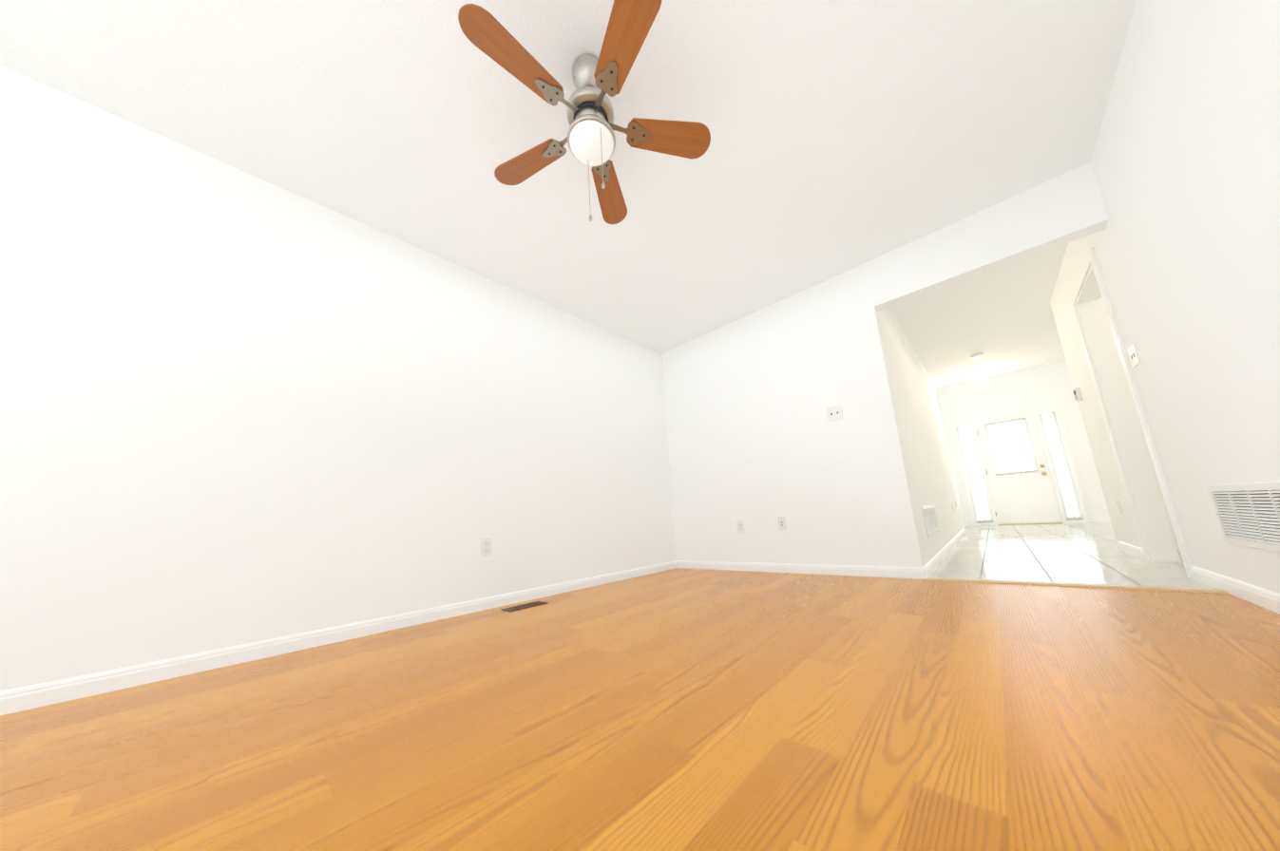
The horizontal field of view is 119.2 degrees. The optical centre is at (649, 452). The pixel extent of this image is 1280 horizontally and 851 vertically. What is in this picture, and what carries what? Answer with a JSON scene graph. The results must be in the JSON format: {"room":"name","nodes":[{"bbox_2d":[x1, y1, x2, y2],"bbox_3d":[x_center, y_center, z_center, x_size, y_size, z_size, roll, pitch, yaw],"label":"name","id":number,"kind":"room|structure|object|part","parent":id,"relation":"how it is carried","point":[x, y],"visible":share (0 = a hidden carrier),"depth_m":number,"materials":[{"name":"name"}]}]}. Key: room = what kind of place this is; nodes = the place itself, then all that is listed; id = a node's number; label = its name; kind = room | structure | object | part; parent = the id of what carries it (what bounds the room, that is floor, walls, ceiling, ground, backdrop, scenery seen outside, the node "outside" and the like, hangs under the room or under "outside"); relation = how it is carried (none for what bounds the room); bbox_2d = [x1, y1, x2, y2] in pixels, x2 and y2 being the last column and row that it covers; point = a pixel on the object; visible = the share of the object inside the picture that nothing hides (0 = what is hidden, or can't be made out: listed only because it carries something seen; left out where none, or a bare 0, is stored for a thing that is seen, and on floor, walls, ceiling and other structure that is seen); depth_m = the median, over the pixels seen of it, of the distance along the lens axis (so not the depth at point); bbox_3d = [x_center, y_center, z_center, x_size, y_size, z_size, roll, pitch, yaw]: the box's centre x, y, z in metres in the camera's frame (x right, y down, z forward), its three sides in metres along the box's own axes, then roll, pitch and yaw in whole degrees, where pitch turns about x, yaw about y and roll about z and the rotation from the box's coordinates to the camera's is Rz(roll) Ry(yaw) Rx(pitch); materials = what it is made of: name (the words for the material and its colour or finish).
{"room":"empty living room","nodes":[
{"label":"empty living room","id":0,"kind":"room"},
{"bbox_2d":[0,65,676,691],"bbox_3d":[-1.525,-0.188,2.405,0.120,2.440,5.290,-13,-14,41],"label":"wall","id":1,"kind":"structure","parent":0,"point":[239,408],"depth_m":1.85,"materials":[{"name":"white paint"}]},
{"bbox_2d":[0,560,677,715],"bbox_3d":[-1.402,0.962,2.149,0.014,0.076,5.050,-13,-14,41],"label":"baseboard","id":2,"kind":"structure","parent":1,"relation":"attached to","point":[28,697],"depth_m":1.72,"materials":[{"name":"white wood"}]},
{"bbox_2d":[480,537,492,555],"bbox_3d":[-1.109,0.645,2.563,0.009,0.115,0.070,-13,-14,41],"label":"outlet","id":3,"kind":"object","parent":1,"relation":"attached to","point":[486,546],"visible":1,"depth_m":2.56,"materials":[{"name":"white plastic"}]},
{"bbox_2d":[0,0,1136,388],"bbox_3d":[2.172,-2.036,2.362,6.240,0.710,9.870,-13,-14,41],"label":"ceiling","id":4,"kind":"structure","parent":0,"point":[846,135],"depth_m":1.86,"materials":[{"name":"paint"}]},
{"bbox_2d":[458,0,710,224],"bbox_3d":[-0.270,-1.300,1.540,1.008,0.723,0.971,-13,-14,41],"label":"ceiling fan","id":5,"kind":"object","parent":4,"relation":"hanging from","point":[590,139],"visible":1,"depth_m":1.51,"materials":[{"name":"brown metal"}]},
{"bbox_3d":[-0.482,-1.400,1.333,0.138,0.006,0.362,6,-1,44],"label":"blade","id":6,"kind":"part","parent":5,"relation":"part of","materials":[{"name":"brown wood"}]},
{"bbox_3d":[-0.557,-1.324,1.725,0.362,0.006,0.138,-8,3,24],"label":"blade","id":7,"kind":"part","parent":5,"relation":"part of","materials":[{"name":"brown wood"}]},
{"bbox_3d":[-0.200,-1.311,1.920,0.138,0.006,0.362,-19,-12,4],"label":"blade","id":8,"kind":"part","parent":5,"relation":"part of","materials":[{"name":"brown wood"}]},
{"label":"blade","id":9,"kind":"part","parent":5,"relation":"part of","materials":[{"name":"brown wood"}]},
{"bbox_3d":[0.095,-1.380,1.648,0.362,0.006,0.138,-2,-25,-11],"label":"blade","id":10,"kind":"part","parent":5,"relation":"part of","materials":[{"name":"brown wood"}]},
{"bbox_2d":[970,352,983,358],"bbox_3d":[4.423,-1.305,5.071,0.136,0.034,0.136,-13,-14,41],"label":"smoke detector","id":11,"kind":"object","parent":4,"relation":"attached to","point":[977,354],"visible":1,"depth_m":5.04,"materials":[{"name":"white plastic"}]},
{"bbox_2d":[0,568,1279,850],"bbox_3d":[-0.204,0.744,0.995,3.605,0.060,5.170,-13,-14,41],"label":"floor","id":12,"kind":"structure","parent":0,"point":[680,709],"depth_m":0.92,"materials":[{"name":"brown wood"}]},
{"bbox_2d":[501,601,548,611],"bbox_3d":[-0.828,1.026,2.507,0.115,0.005,0.275,-13,-14,41],"label":"floor vent","id":13,"kind":"object","parent":12,"relation":"in","point":[522,606],"visible":1,"depth_m":2.49,"materials":[{"name":"brown metal"}]},
{"bbox_2d":[926,576,1228,593],"bbox_3d":[2.333,0.764,2.187,1.169,0.010,0.070,-13,-14,41],"label":"trim","id":14,"kind":"structure","parent":12,"relation":"on","point":[1185,589],"depth_m":2.07,"materials":[{"name":"beige wood"}]},
{"bbox_2d":[661,161,1108,567],"bbox_3d":[1.499,-0.243,3.159,3.365,2.440,0.120,-13,-14,41],"label":"wall","id":15,"kind":"structure","parent":0,"point":[758,444],"depth_m":3.14,"materials":[{"name":"white paint"}]},
{"bbox_2d":[736,520,745,533],"bbox_3d":[0.860,0.703,3.541,0.070,0.115,0.009,-13,-14,41],"label":"outlet","id":16,"kind":"object","parent":15,"relation":"attached to","point":[740,526],"visible":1,"depth_m":3.54,"materials":[{"name":"white plastic"}]},
{"bbox_2d":[777,516,786,530],"bbox_3d":[1.157,0.620,3.276,0.070,0.115,0.011,-13,-14,41],"label":"wall jack","id":17,"kind":"object","parent":15,"relation":"attached to","point":[781,523],"visible":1,"depth_m":3.27,"materials":[{"name":"white plastic"}]},
{"bbox_2d":[676,560,924,579],"bbox_3d":[1.087,1.011,3.290,2.168,0.076,0.014,-13,-14,41],"label":"baseboard","id":18,"kind":"structure","parent":15,"relation":"attached to","point":[876,571],"depth_m":3.06,"materials":[{"name":"white wood"}]},
{"bbox_2d":[825,404,842,421],"bbox_3d":[1.511,-0.322,3.067,0.116,0.115,0.014,-13,-14,41],"label":"light switch","id":19,"kind":"object","parent":15,"relation":"attached to","point":[834,412],"visible":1,"depth_m":3.07,"materials":[{"name":"white plastic"}]},
{"bbox_2d":[878,307,963,564],"bbox_3d":[3.395,-0.100,4.604,0.120,2.440,4.580,-13,-14,41],"label":"wall","id":20,"kind":"structure","parent":0,"point":[930,476],"depth_m":3.79,"materials":[{"name":"white paint"}]},
{"bbox_2d":[921,504,938,537],"bbox_3d":[2.466,0.590,3.286,0.010,0.250,0.760,-13,-14,41],"label":"air vent","id":21,"kind":"object","parent":20,"relation":"in","point":[930,520],"visible":1,"depth_m":3.23,"materials":[{"name":"white metal"}]},
{"bbox_2d":[922,528,965,578],"bbox_3d":[3.478,1.044,4.304,0.014,0.076,4.700,-13,-14,41],"label":"baseboard","id":22,"kind":"structure","parent":20,"relation":"attached to","point":[931,565],"depth_m":3.30,"materials":[{"name":"white wood"}]},
{"bbox_2d":[934,388,964,523],"bbox_3d":[5.635,-0.070,7.247,0.120,3.050,2.320,-13,-14,41],"label":"wall","id":23,"kind":"structure","parent":0,"point":[950,462],"depth_m":7.72,"materials":[{"name":"white paint"}]},
{"bbox_2d":[936,359,1110,526],"bbox_3d":[7.864,-0.307,6.730,3.920,3.050,0.120,-13,-14,41],"label":"wall","id":24,"kind":"structure","parent":0,"point":[1026,388],"depth_m":7.25,"materials":[{"name":"white paint"}]},
{"bbox_2d":[948,402,1092,526],"bbox_3d":[7.098,0.290,7.319,1.650,2.185,0.179,-13,-14,41],"label":"front door","id":25,"kind":"structure","parent":24,"relation":"in","point":[1019,467],"depth_m":7.24,"materials":[{"name":"white paint"}]},
{"bbox_3d":[7.117,0.329,7.293,0.860,2.073,0.055,-13,-14,41],"label":"door","id":26,"kind":"part","parent":25,"relation":"part of","materials":[{"name":"white paint"}]},
{"bbox_2d":[930,521,1216,589],"bbox_3d":[5.578,0.919,3.973,4.320,0.060,7.020,-13,-14,41],"label":"floor","id":27,"kind":"structure","parent":0,"point":[1082,553],"depth_m":3.07,"materials":[{"name":"white tile"}]},
{"bbox_2d":[1051,0,1279,593],"bbox_3d":[1.698,-0.680,0.836,0.120,2.440,7.240,-13,-14,41],"label":"wall","id":28,"kind":"structure","parent":0,"point":[1185,163],"depth_m":1.52,"materials":[{"name":"white paint"}]},
{"bbox_2d":[1073,387,1082,401],"bbox_3d":[4.009,-0.541,3.516,0.036,0.120,0.090,-13,-14,41],"label":"thermostat","id":29,"kind":"object","parent":28,"relation":"attached to","point":[1078,394],"visible":1,"depth_m":3.49,"materials":[{"name":"white plastic"}]},
{"bbox_2d":[1115,499,1122,514],"bbox_3d":[3.906,0.453,3.126,0.009,0.115,0.070,-13,-14,41],"label":"outlet","id":30,"kind":"object","parent":28,"relation":"attached to","point":[1118,506],"visible":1,"depth_m":3.11,"materials":[{"name":"white plastic"}]},
{"bbox_2d":[1050,247,1192,578],"bbox_3d":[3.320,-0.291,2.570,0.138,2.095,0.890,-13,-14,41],"label":"door frame","id":31,"kind":"structure","parent":28,"relation":"attached to","point":[1155,538],"depth_m":2.77,"materials":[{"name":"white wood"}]},
{"bbox_2d":[1117,540,1145,559],"bbox_3d":[3.903,0.786,3.043,0.014,0.076,0.765,-13,-14,41],"label":"baseboard","id":32,"kind":"structure","parent":28,"relation":"attached to","point":[1134,550],"depth_m":3.01,"materials":[{"name":"white wood"}]},
{"bbox_2d":[1127,343,1140,367],"bbox_3d":[2.873,-0.571,2.231,0.014,0.115,0.116,-13,-14,41],"label":"light switch","id":33,"kind":"object","parent":28,"relation":"attached to","point":[1134,355],"visible":0.98,"depth_m":2.22,"materials":[{"name":"white plastic"}]},
{"bbox_2d":[1190,565,1279,614],"bbox_3d":[1.199,0.421,0.098,0.014,0.076,5.445,-13,-14,41],"label":"baseboard","id":34,"kind":"structure","parent":28,"relation":"attached to","point":[1268,600],"depth_m":1.68,"materials":[{"name":"white wood"}]},
{"bbox_2d":[1206,481,1279,553],"bbox_3d":[2.343,0.247,1.424,0.010,0.260,0.880,-13,-14,41],"label":"air vent","id":35,"kind":"object","parent":28,"relation":"in","point":[1249,514],"visible":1,"depth_m":1.52,"materials":[{"name":"white metal"}]}
]}

